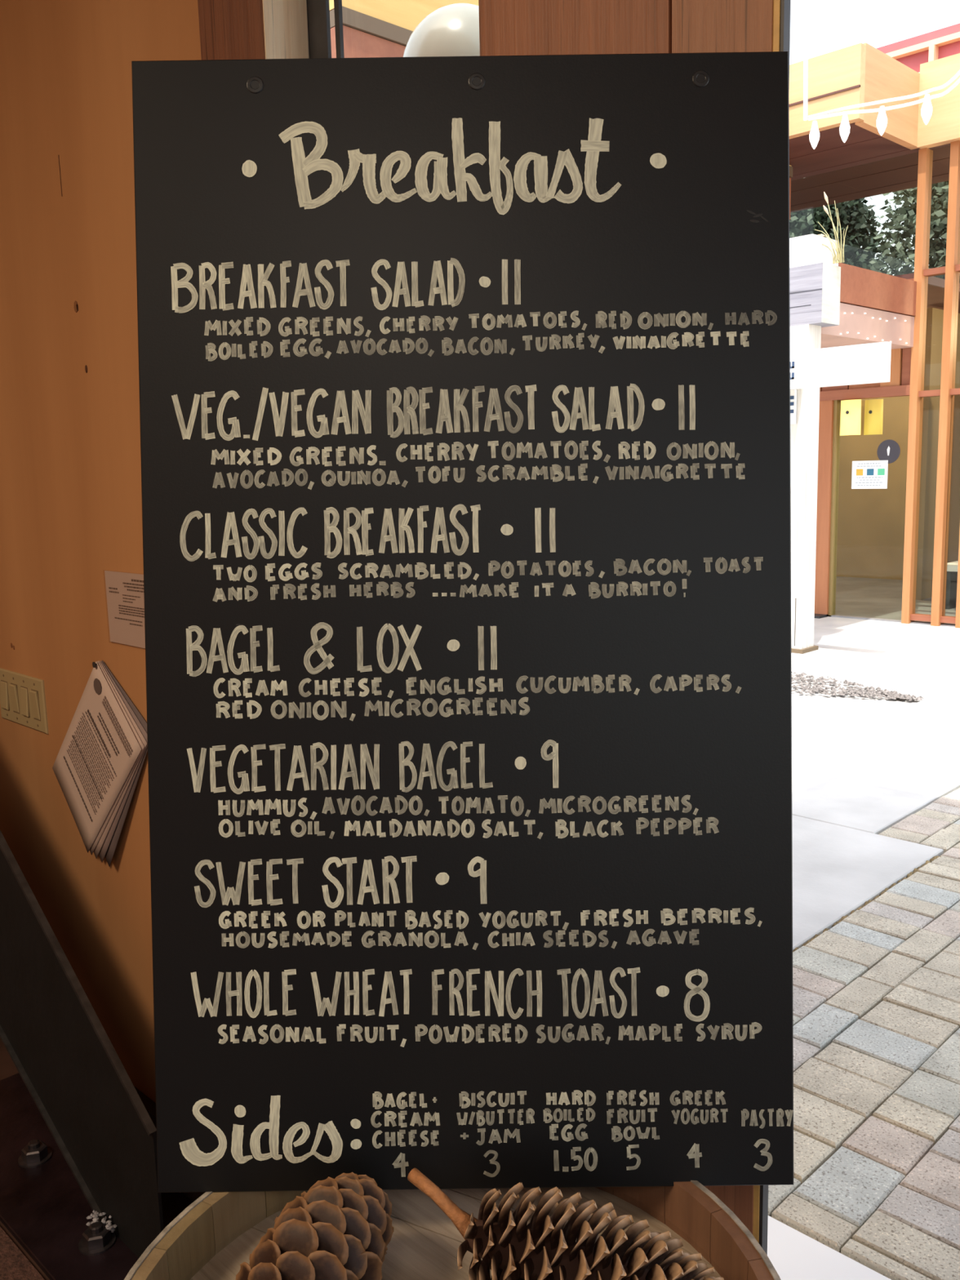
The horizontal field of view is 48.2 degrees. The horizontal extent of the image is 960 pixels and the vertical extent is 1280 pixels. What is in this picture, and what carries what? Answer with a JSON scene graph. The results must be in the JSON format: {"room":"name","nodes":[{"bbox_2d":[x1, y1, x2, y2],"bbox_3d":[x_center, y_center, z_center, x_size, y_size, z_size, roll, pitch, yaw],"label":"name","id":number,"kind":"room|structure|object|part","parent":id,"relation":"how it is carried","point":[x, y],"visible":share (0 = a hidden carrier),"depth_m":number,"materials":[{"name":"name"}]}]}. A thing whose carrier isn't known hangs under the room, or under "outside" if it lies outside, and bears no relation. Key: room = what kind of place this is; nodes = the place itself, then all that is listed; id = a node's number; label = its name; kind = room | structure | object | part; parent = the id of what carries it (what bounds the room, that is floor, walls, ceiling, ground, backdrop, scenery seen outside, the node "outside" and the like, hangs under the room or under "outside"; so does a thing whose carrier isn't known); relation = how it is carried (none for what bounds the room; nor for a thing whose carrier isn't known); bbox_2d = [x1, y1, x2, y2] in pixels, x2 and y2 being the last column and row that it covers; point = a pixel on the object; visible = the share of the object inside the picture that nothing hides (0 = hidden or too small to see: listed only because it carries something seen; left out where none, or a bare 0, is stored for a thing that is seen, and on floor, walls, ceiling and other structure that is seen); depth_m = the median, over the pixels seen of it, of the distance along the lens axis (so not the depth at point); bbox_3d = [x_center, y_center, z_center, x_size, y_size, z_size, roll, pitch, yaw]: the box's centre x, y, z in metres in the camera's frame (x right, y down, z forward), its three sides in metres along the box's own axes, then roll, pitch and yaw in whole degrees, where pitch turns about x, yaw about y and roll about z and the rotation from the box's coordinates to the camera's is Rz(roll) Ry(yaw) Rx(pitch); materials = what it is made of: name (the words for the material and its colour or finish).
{"room":"cafe","nodes":[
{"label":"cafe","id":0,"kind":"room"},
{"bbox_2d":[0,1038,49,1279],"bbox_3d":[-1.446,1.530,0.166,7.200,0.100,4.200,7,13,44],"label":"floor","id":1,"kind":"structure","parent":0,"point":[7,1068],"depth_m":2.66,"materials":[{"name":"wood"}]},
{"bbox_2d":[0,1226,44,1279],"bbox_3d":[-1.100,1.170,2.010,1.050,0.012,0.355,7,13,44],"label":"door mat","id":2,"kind":"object","parent":1,"relation":"on","point":[14,1265],"visible":1,"depth_m":1.99,"materials":[{"name":"brown carpet"}]},
{"bbox_2d":[0,1073,191,1279],"bbox_3d":[-0.778,1.139,2.154,1.200,0.012,0.283,7,13,44],"label":"base plate","id":3,"kind":"object","parent":1,"relation":"on","point":[44,1207],"visible":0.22,"depth_m":2.15,"materials":[{"name":"metal"}]},
{"bbox_2d":[17,1139,52,1168],"bbox_3d":[-0.957,1.095,2.301,0.068,0.038,0.068,7,13,44],"label":"bolt","id":4,"kind":"object","parent":3,"relation":"on","point":[36,1153],"visible":1,"depth_m":2.29,"materials":[{"name":"grey metal"}]},
{"bbox_2d":[0,830,164,1257],"bbox_3d":[-1.020,0.621,2.270,1.219,0.987,0.047,7,13,44],"label":"brace","id":5,"kind":"object","parent":3,"relation":"on","point":[51,1030],"visible":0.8,"depth_m":2.11,"materials":[{"name":"black metal"}]},
{"bbox_2d":[78,1221,115,1255],"bbox_3d":[-0.730,1.131,2.041,0.068,0.038,0.068,7,13,44],"label":"bolt","id":6,"kind":"object","parent":3,"relation":"attached to","point":[96,1239],"visible":0.99,"depth_m":2.03,"materials":[{"name":"grey metal"}]},
{"bbox_2d":[78,1231,115,1255],"bbox_3d":[-0.730,1.147,2.044,0.068,0.004,0.068,7,13,44],"label":"washer","id":7,"kind":"object","parent":6,"relation":"in","point":[94,1248],"depth_m":2.02,"materials":[{"name":"grey metal"}]},
{"bbox_2d":[124,1180,780,1279],"bbox_3d":[-0.017,0.926,0.928,0.615,0.780,0.615,7,13,44],"label":"wine barrel","id":8,"kind":"object","parent":1,"relation":"on","point":[218,1232],"visible":0.42,"depth_m":1.00,"materials":[{"name":"brown wood"}]},
{"bbox_2d":[235,1172,394,1279],"bbox_3d":[-0.137,0.531,0.916,0.106,0.107,0.176,3,10,24],"label":"pine cone","id":9,"kind":"object","parent":8,"relation":"on","point":[340,1228],"visible":1,"depth_m":0.90,"materials":[{"name":"brown plant"}]},
{"bbox_2d":[131,51,793,1192],"bbox_3d":[-0.011,-0.008,1.006,0.616,1.057,0.146,-1,9,0],"label":"menu board","id":10,"kind":"object","parent":8,"relation":"on","point":[464,382],"visible":1,"depth_m":1.00,"materials":[{"name":"black"}]},
{"bbox_2d":[407,1168,724,1279],"bbox_3d":[0.062,0.532,0.916,0.296,0.123,0.121,2,10,21],"label":"pine cone","id":11,"kind":"object","parent":8,"relation":"on","point":[557,1247],"visible":1,"depth_m":0.90,"materials":[{"name":"brown plant"}]},
{"bbox_3d":[-0.030,0.512,0.973,0.083,0.040,0.023,7,13,44],"label":"stem","id":12,"kind":"part","parent":11,"relation":"part of","materials":[{"name":"orange plant"}]},
{"bbox_2d":[0,0,201,1102],"bbox_3d":[-1.439,-0.366,2.843,3.119,3.000,0.082,7,13,44],"label":"wall","id":13,"kind":"structure","parent":0,"point":[71,494],"depth_m":2.17,"materials":[{"name":"orange paint"}]},
{"bbox_2d":[0,667,48,733],"bbox_3d":[-1.054,0.137,2.483,0.265,0.124,0.013,7,13,44],"label":"switch plate","id":14,"kind":"object","parent":13,"relation":"attached to","point":[22,696],"visible":1,"depth_m":2.47,"materials":[{"name":"beige plastic"}]},
{"bbox_2d":[73,300,77,312],"bbox_3d":[-0.779,-0.643,2.069,0.016,0.022,0.002,7,13,44],"label":"hole","id":15,"kind":"object","parent":13,"relation":"attached to","point":[75,302],"depth_m":2.07,"materials":[{"name":"brown"}]},
{"bbox_2d":[52,660,147,866],"bbox_3d":[-0.793,0.256,2.233,0.452,0.440,0.025,7,13,44],"label":"bundle","id":16,"kind":"object","parent":13,"relation":"attached to","point":[97,766],"visible":1,"depth_m":2.21,"materials":[{"name":"grey paper"}]},
{"bbox_2d":[104,569,145,648],"bbox_3d":[-0.644,-0.054,2.038,0.280,0.146,0.004,7,13,44],"label":"notice","id":17,"kind":"object","parent":13,"relation":"attached to","point":[124,591],"visible":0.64,"depth_m":2.08,"materials":[{"name":"beige paper"}]},
{"bbox_2d":[134,1086,205,1203],"bbox_3d":[-1.442,0.956,3.016,3.119,0.135,0.025,7,13,44],"label":"baseboard","id":18,"kind":"structure","parent":13,"relation":"attached to","point":[150,1106],"depth_m":2.25,"materials":[{"name":"black wood"}]},
{"bbox_2d":[197,0,309,60],"bbox_3d":[-0.313,-0.256,1.653,0.162,2.900,0.076,7,13,44],"label":"trim","id":19,"kind":"structure","parent":13,"relation":"attached to","point":[229,29],"depth_m":1.51,"materials":[{"name":"brown wood"}]},
{"bbox_2d":[262,0,309,58],"bbox_3d":[-0.256,-0.248,1.597,0.002,2.900,0.074,7,13,44],"label":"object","id":20,"kind":"object","parent":13,"relation":"attached to","point":[284,22],"depth_m":1.50,"materials":[{"name":"brown wood"}]},
{"bbox_2d":[767,1215,891,1279],"bbox_3d":[0.994,1.315,1.186,6.000,0.120,0.715,7,13,44],"label":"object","id":21,"kind":"structure","parent":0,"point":[793,1255],"depth_m":1.97,"materials":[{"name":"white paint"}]},
{"bbox_2d":[768,787,959,1279],"bbox_3d":[3.546,0.847,3.506,3.815,0.064,6.224,7,13,44],"label":"paving","id":22,"kind":"object","parent":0,"point":[876,995],"visible":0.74,"depth_m":2.55,"materials":[{"name":"beige stone"}]},
{"bbox_2d":[791,616,959,951],"bbox_3d":[3.048,0.646,5.046,10.600,0.120,7.728,7,13,44],"label":"concrete walk","id":23,"kind":"object","parent":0,"point":[859,771],"visible":0.23,"depth_m":5.20,"materials":[{"name":"white concrete"}]},
{"bbox_2d":[328,0,792,219],"bbox_3d":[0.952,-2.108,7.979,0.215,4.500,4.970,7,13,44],"label":"building","id":24,"kind":"structure","parent":23,"relation":"on","point":[371,28],"depth_m":6.12,"materials":[{"name":"orange paint"}]},
{"bbox_2d":[403,3,479,57],"bbox_3d":[-0.031,-0.784,4.211,0.456,3.143,0.456,7,13,44],"label":"lantern","id":25,"kind":"object","parent":24,"relation":"hanging from","point":[452,29],"visible":0.23,"depth_m":3.79,"materials":[{"name":"white glass"}]},
{"bbox_2d":[790,324,821,653],"bbox_3d":[2.405,-1.113,8.146,0.290,2.450,0.250,7,13,44],"label":"post","id":26,"kind":"object","parent":23,"relation":"on","point":[804,434],"visible":0.64,"depth_m":8.05,"materials":[{"name":"white paint"}]},
{"bbox_2d":[790,389,796,424],"bbox_3d":[2.223,-1.740,8.045,0.315,0.250,0.034,7,13,44],"label":"notice","id":27,"kind":"object","parent":26,"relation":"attached to","point":[793,392],"visible":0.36,"depth_m":7.94,"materials":[{"name":"white paper"}]},
{"bbox_2d":[789,262,840,327],"bbox_3d":[1.086,-2.704,9.236,4.138,0.415,0.272,7,13,44],"label":"planter","id":28,"kind":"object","parent":26,"relation":"on","point":[814,289],"depth_m":7.79,"materials":[{"name":"grey"}]},
{"bbox_2d":[789,233,838,267],"bbox_3d":[2.372,-2.884,8.101,0.515,0.228,0.400,7,13,44],"label":"planter box","id":29,"kind":"object","parent":28,"relation":"on","point":[806,250],"visible":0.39,"depth_m":7.86,"materials":[{"name":"white"}]},
{"bbox_2d":[814,191,848,263],"bbox_3d":[2.520,-2.993,7.817,0.342,0.503,0.121,7,13,44],"label":"ornamental grass","id":30,"kind":"object","parent":29,"relation":"in","point":[836,259],"depth_m":7.77,"materials":[{"name":"beige plant"}]},
{"bbox_3d":[2.522,-2.875,7.833,0.166,0.263,0.022,7,13,44],"label":"grass blade","id":31,"kind":"part","parent":30,"relation":"part of","materials":[{"name":"beige plant"}]},
{"bbox_3d":[2.524,-2.888,7.791,0.126,0.302,0.063,7,13,44],"label":"grass blade","id":32,"kind":"part","parent":30,"relation":"part of","materials":[{"name":"beige plant"}]},
{"bbox_3d":[2.514,-2.844,7.898,0.028,0.183,0.251,-7,11,-32],"label":"grass blade","id":33,"kind":"part","parent":30,"relation":"part of","materials":[{"name":"beige plant"}]},
{"bbox_3d":[2.556,-2.834,7.767,0.114,0.203,0.030,2,10,21],"label":"grass blade","id":34,"kind":"part","parent":30,"relation":"part of","materials":[{"name":"beige plant"}]},
{"bbox_3d":[2.538,-2.983,7.752,0.111,0.501,0.022,1,9,13],"label":"grass blade","id":35,"kind":"part","parent":30,"relation":"part of","materials":[{"name":"beige plant"}]},
{"bbox_3d":[2.557,-2.949,7.787,0.147,0.421,0.013,6,12,40],"label":"grass blade","id":36,"kind":"part","parent":30,"relation":"part of","materials":[{"name":"beige plant"}]},
{"bbox_3d":[2.592,-2.964,7.787,0.020,0.452,0.086,-2,9,-1],"label":"grass blade","id":37,"kind":"part","parent":30,"relation":"part of","materials":[{"name":"beige plant"}]},
{"bbox_3d":[2.599,-2.923,7.748,0.048,0.381,0.015,6,12,38],"label":"grass blade","id":38,"kind":"part","parent":30,"relation":"part of","materials":[{"name":"beige plant"}]},
{"bbox_3d":[2.617,-2.837,7.714,0.013,0.222,0.059,3,10,26],"label":"grass blade","id":39,"kind":"part","parent":30,"relation":"part of","materials":[{"name":"beige plant"}]},
{"bbox_3d":[2.632,-2.856,7.731,0.037,0.250,0.026,7,13,44],"label":"grass blade","id":40,"kind":"part","parent":30,"relation":"part of","materials":[{"name":"beige plant"}]},
{"bbox_2d":[790,341,891,389],"bbox_3d":[2.198,-1.931,7.769,1.710,0.255,0.414,7,13,44],"label":"directional sign","id":41,"kind":"object","parent":26,"relation":"attached to","point":[864,363],"visible":0.56,"depth_m":7.25,"materials":[{"name":"white paint"}]},
{"bbox_2d":[792,853,942,951],"bbox_3d":[0.968,0.932,3.241,0.040,0.013,2.178,7,13,44],"label":"curb","id":42,"kind":"object","parent":23,"relation":"on","point":[915,870],"visible":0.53,"depth_m":3.58,"materials":[{"name":"grey concrete"}]},
{"label":"outside","id":43,"kind":"structure","parent":0,"visible":0},
{"bbox_2d":[803,31,959,149],"bbox_3d":[2.396,-3.063,5.476,0.240,0.712,1.725,-7,11,-31],"label":"string lights","id":44,"kind":"object","parent":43,"point":[926,108],"visible":1,"depth_m":5.92,"materials":[{"name":"white plastic"}]},
{"bbox_2d":[809,120,819,149],"bbox_3d":[1.912,-2.886,6.130,0.056,0.150,0.056,7,13,44],"label":"bulb","id":45,"kind":"object","parent":44,"relation":"attached to","point":[814,134],"depth_m":6.11,"materials":[{"name":"white glass"}]},
{"bbox_2d":[839,113,849,142],"bbox_3d":[2.042,-2.864,6.003,0.056,0.150,0.056,7,13,44],"label":"bulb","id":46,"kind":"object","parent":44,"relation":"attached to","point":[844,128],"depth_m":5.99,"materials":[{"name":"white glass"}]},
{"bbox_2d":[876,105,887,135],"bbox_3d":[2.194,-2.834,5.855,0.056,0.150,0.056,7,13,44],"label":"bulb","id":47,"kind":"object","parent":44,"relation":"attached to","point":[882,120],"depth_m":5.84,"materials":[{"name":"white glass"}]},
{"bbox_2d":[920,93,932,124],"bbox_3d":[2.368,-2.811,5.684,0.056,0.150,0.056,7,13,44],"label":"bulb","id":48,"kind":"object","parent":44,"relation":"attached to","point":[926,108],"depth_m":5.67,"materials":[{"name":"white glass"}]},
{"bbox_3d":[-0.050,-3.190,0.956,7.600,3.100,0.110,7,13,44],"label":"wall","id":49,"kind":"structure","parent":0,"visible":0},
{"bbox_2d":[306,0,344,58],"bbox_3d":[-0.071,-0.237,1.500,0.440,2.900,0.045,7,13,44],"label":"window","id":50,"kind":"structure","parent":49,"relation":"in","point":[317,11],"depth_m":1.50,"materials":[{"name":"brown metal"}]},
{"bbox_3d":[-0.219,-0.252,1.617,0.064,2.900,0.006,7,13,44],"label":"frame","id":51,"kind":"part","parent":50,"relation":"part of","materials":[{"name":"brown metal"}]},
{"bbox_2d":[478,0,791,1254],"bbox_3d":[0.181,-0.203,1.240,0.397,2.900,0.080,7,13,44],"label":"trim","id":52,"kind":"structure","parent":49,"relation":"attached to","point":[506,27],"depth_m":1.14,"materials":[{"name":"brown wood"}]},
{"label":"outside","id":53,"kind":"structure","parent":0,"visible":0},
{"bbox_2d":[791,674,940,709],"bbox_3d":[21.549,-2.364,21.586,80.000,0.278,58.900,7,13,44],"label":"ground","id":54,"kind":"structure","parent":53,"point":[898,704],"depth_m":6.76,"materials":[{"name":"white concrete"}]},
{"bbox_2d":[789,196,889,275],"bbox_3d":[4.870,-4.313,15.923,3.638,6.269,3.713,6,11,38],"label":"conifer tree","id":55,"kind":"object","parent":54,"relation":"on","point":[802,223],"visible":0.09,"depth_m":15.06,"materials":[{"name":"green plant"}]},
{"bbox_2d":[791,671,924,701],"bbox_3d":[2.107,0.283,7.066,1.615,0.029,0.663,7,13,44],"label":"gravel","id":56,"kind":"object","parent":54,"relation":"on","point":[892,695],"visible":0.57,"depth_m":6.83,"materials":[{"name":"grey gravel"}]},
{"bbox_2d":[814,140,959,627],"bbox_3d":[4.294,-2.190,9.800,10.000,4.040,5.100,7,13,44],"label":"building","id":57,"kind":"structure","parent":54,"relation":"on","point":[892,553],"depth_m":9.83,"materials":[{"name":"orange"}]},
{"bbox_3d":[3.244,-2.432,9.740,0.250,0.330,0.080,7,13,44],"label":"transom panel","id":58,"kind":"part","parent":57,"relation":"part of","materials":[{"name":"brown wood"}]},
{"bbox_2d":[840,399,861,435],"bbox_3d":[3.319,-1.994,9.617,0.198,0.310,0.120,7,13,44],"label":"sign","id":59,"kind":"object","parent":57,"relation":"attached to","point":[851,410],"visible":1,"depth_m":9.58,"materials":[{"name":"yellow paper"}]},
{"bbox_3d":[3.443,-2.406,9.544,0.290,0.330,0.080,7,13,44],"label":"transom panel","id":60,"kind":"part","parent":57,"relation":"part of","materials":[{"name":"brown wood"}]},
{"bbox_3d":[1.341,-2.750,10.304,5.000,0.247,1.790,7,13,44],"label":"canopy panel","id":61,"kind":"part","parent":57,"relation":"part of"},
{"bbox_2d":[851,460,888,488],"bbox_3d":[3.500,-1.485,9.634,0.332,0.250,0.009,7,13,44],"label":"poster","id":62,"kind":"object","parent":57,"relation":"attached to","point":[866,474],"visible":1,"depth_m":9.63,"materials":[{"name":"white paper"}]},
{"bbox_2d":[856,469,862,475],"bbox_3d":[3.432,-1.516,9.693,0.062,0.057,0.003,7,13,44],"label":"picture","id":63,"kind":"object","parent":62,"relation":"attached to","point":[859,472],"depth_m":9.69,"materials":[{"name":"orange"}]},
{"bbox_2d":[866,468,873,475],"bbox_3d":[3.503,-1.507,9.623,0.062,0.057,0.003,7,13,44],"label":"picture","id":64,"kind":"object","parent":62,"relation":"on","point":[869,471],"depth_m":9.62,"materials":[{"name":"blue paper"}]},
{"bbox_2d":[877,468,884,475],"bbox_3d":[3.574,-1.498,9.553,0.062,0.057,0.003,7,13,44],"label":"picture","id":65,"kind":"object","parent":62,"relation":"attached to","point":[880,471],"depth_m":9.55,"materials":[{"name":"green paper"}]},
{"bbox_2d":[863,399,883,435],"bbox_3d":[3.553,-2.008,9.666,0.140,0.310,0.140,-2,9,0],"label":"sign","id":66,"kind":"object","parent":57,"relation":"attached to","point":[873,408],"visible":1,"depth_m":9.62,"materials":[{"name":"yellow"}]},
{"bbox_2d":[788,42,959,213],"bbox_3d":[3.721,-4.406,8.922,10.000,0.640,2.460,7,13,44],"label":"roof","id":67,"kind":"structure","parent":57,"relation":"on","point":[869,163],"depth_m":8.68,"materials":[{"name":"wood"}]},
{"bbox_2d":[876,439,900,463],"bbox_3d":[3.615,-1.667,9.488,0.210,0.210,0.003,7,13,44],"label":"decal","id":68,"kind":"object","parent":57,"relation":"attached to","point":[889,450],"visible":1,"depth_m":9.48,"materials":[{"name":"grey plastic"}]},
{"bbox_3d":[3.713,-2.370,9.279,0.090,0.330,0.080,7,13,44],"label":"transom panel","id":69,"kind":"part","parent":57,"relation":"part of","materials":[{"name":"brown wood"}]},
{"bbox_3d":[3.915,-0.198,9.470,0.195,0.050,0.090,7,13,44],"label":"rail","id":70,"kind":"part","parent":57,"relation":"part of","materials":[{"name":"brown wood"}]},
{"bbox_3d":[3.866,-2.108,9.165,0.195,0.050,0.090,7,13,44],"label":"rail","id":71,"kind":"part","parent":57,"relation":"part of","materials":[{"name":"brown wood"}]},
{"bbox_3d":[3.841,-3.095,9.008,0.195,0.050,0.090,7,13,44],"label":"rail","id":72,"kind":"part","parent":57,"relation":"part of","materials":[{"name":"brown wood"}]},
{"bbox_3d":[4.083,-0.176,9.305,0.142,0.050,0.090,7,13,44],"label":"rail","id":73,"kind":"part","parent":57,"relation":"part of","materials":[{"name":"brown wood"}]},
{"bbox_3d":[4.585,-0.494,10.358,0.050,0.380,0.350,7,13,44],"label":"bench leg","id":74,"kind":"part","parent":57,"relation":"part of","materials":[{"name":"grey metal"}]},
{"bbox_3d":[4.952,-0.662,9.957,1.200,0.060,0.450,7,13,44],"label":"bench seat","id":75,"kind":"part","parent":57,"relation":"part of","materials":[{"name":"white paint"}]},
{"bbox_3d":[4.668,-1.407,10.607,0.250,2.100,0.050,7,13,44],"label":"door","id":76,"kind":"part","parent":57,"relation":"part of","materials":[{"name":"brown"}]},
{"bbox_3d":[4.034,-2.086,9.000,0.142,0.050,0.090,7,13,44],"label":"rail","id":77,"kind":"part","parent":57,"relation":"part of","materials":[{"name":"brown wood"}]},
{"bbox_3d":[4.009,-3.073,8.843,0.142,0.050,0.090,7,13,44],"label":"rail","id":78,"kind":"part","parent":57,"relation":"part of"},
{"bbox_2d":[866,180,959,283],"bbox_3d":[5.936,-3.937,13.706,3.048,6.170,2.981,-3,9,-12],"label":"foliage","id":79,"kind":"object","parent":54,"relation":"on","point":[907,213],"visible":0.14,"depth_m":13.37,"materials":[{"name":"green plant"}]},
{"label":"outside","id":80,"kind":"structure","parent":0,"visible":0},
{"bbox_2d":[876,22,959,73],"bbox_3d":[7.052,-4.957,7.652,9.600,0.920,0.500,7,13,44],"label":"roof","id":81,"kind":"structure","parent":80,"point":[912,52],"depth_m":10.15,"materials":[{"name":"red"}]},
{"bbox_3d":[7.073,-5.239,7.350,9.200,0.050,0.140,7,13,44],"label":"pale trim","id":82,"kind":"part","parent":81,"relation":"part of","materials":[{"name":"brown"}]},
{"bbox_3d":[4.263,-5.471,10.083,0.050,0.210,0.100,7,13,44],"label":"pale post","id":83,"kind":"part","parent":81,"relation":"part of","materials":[{"name":"white"}]}
]}

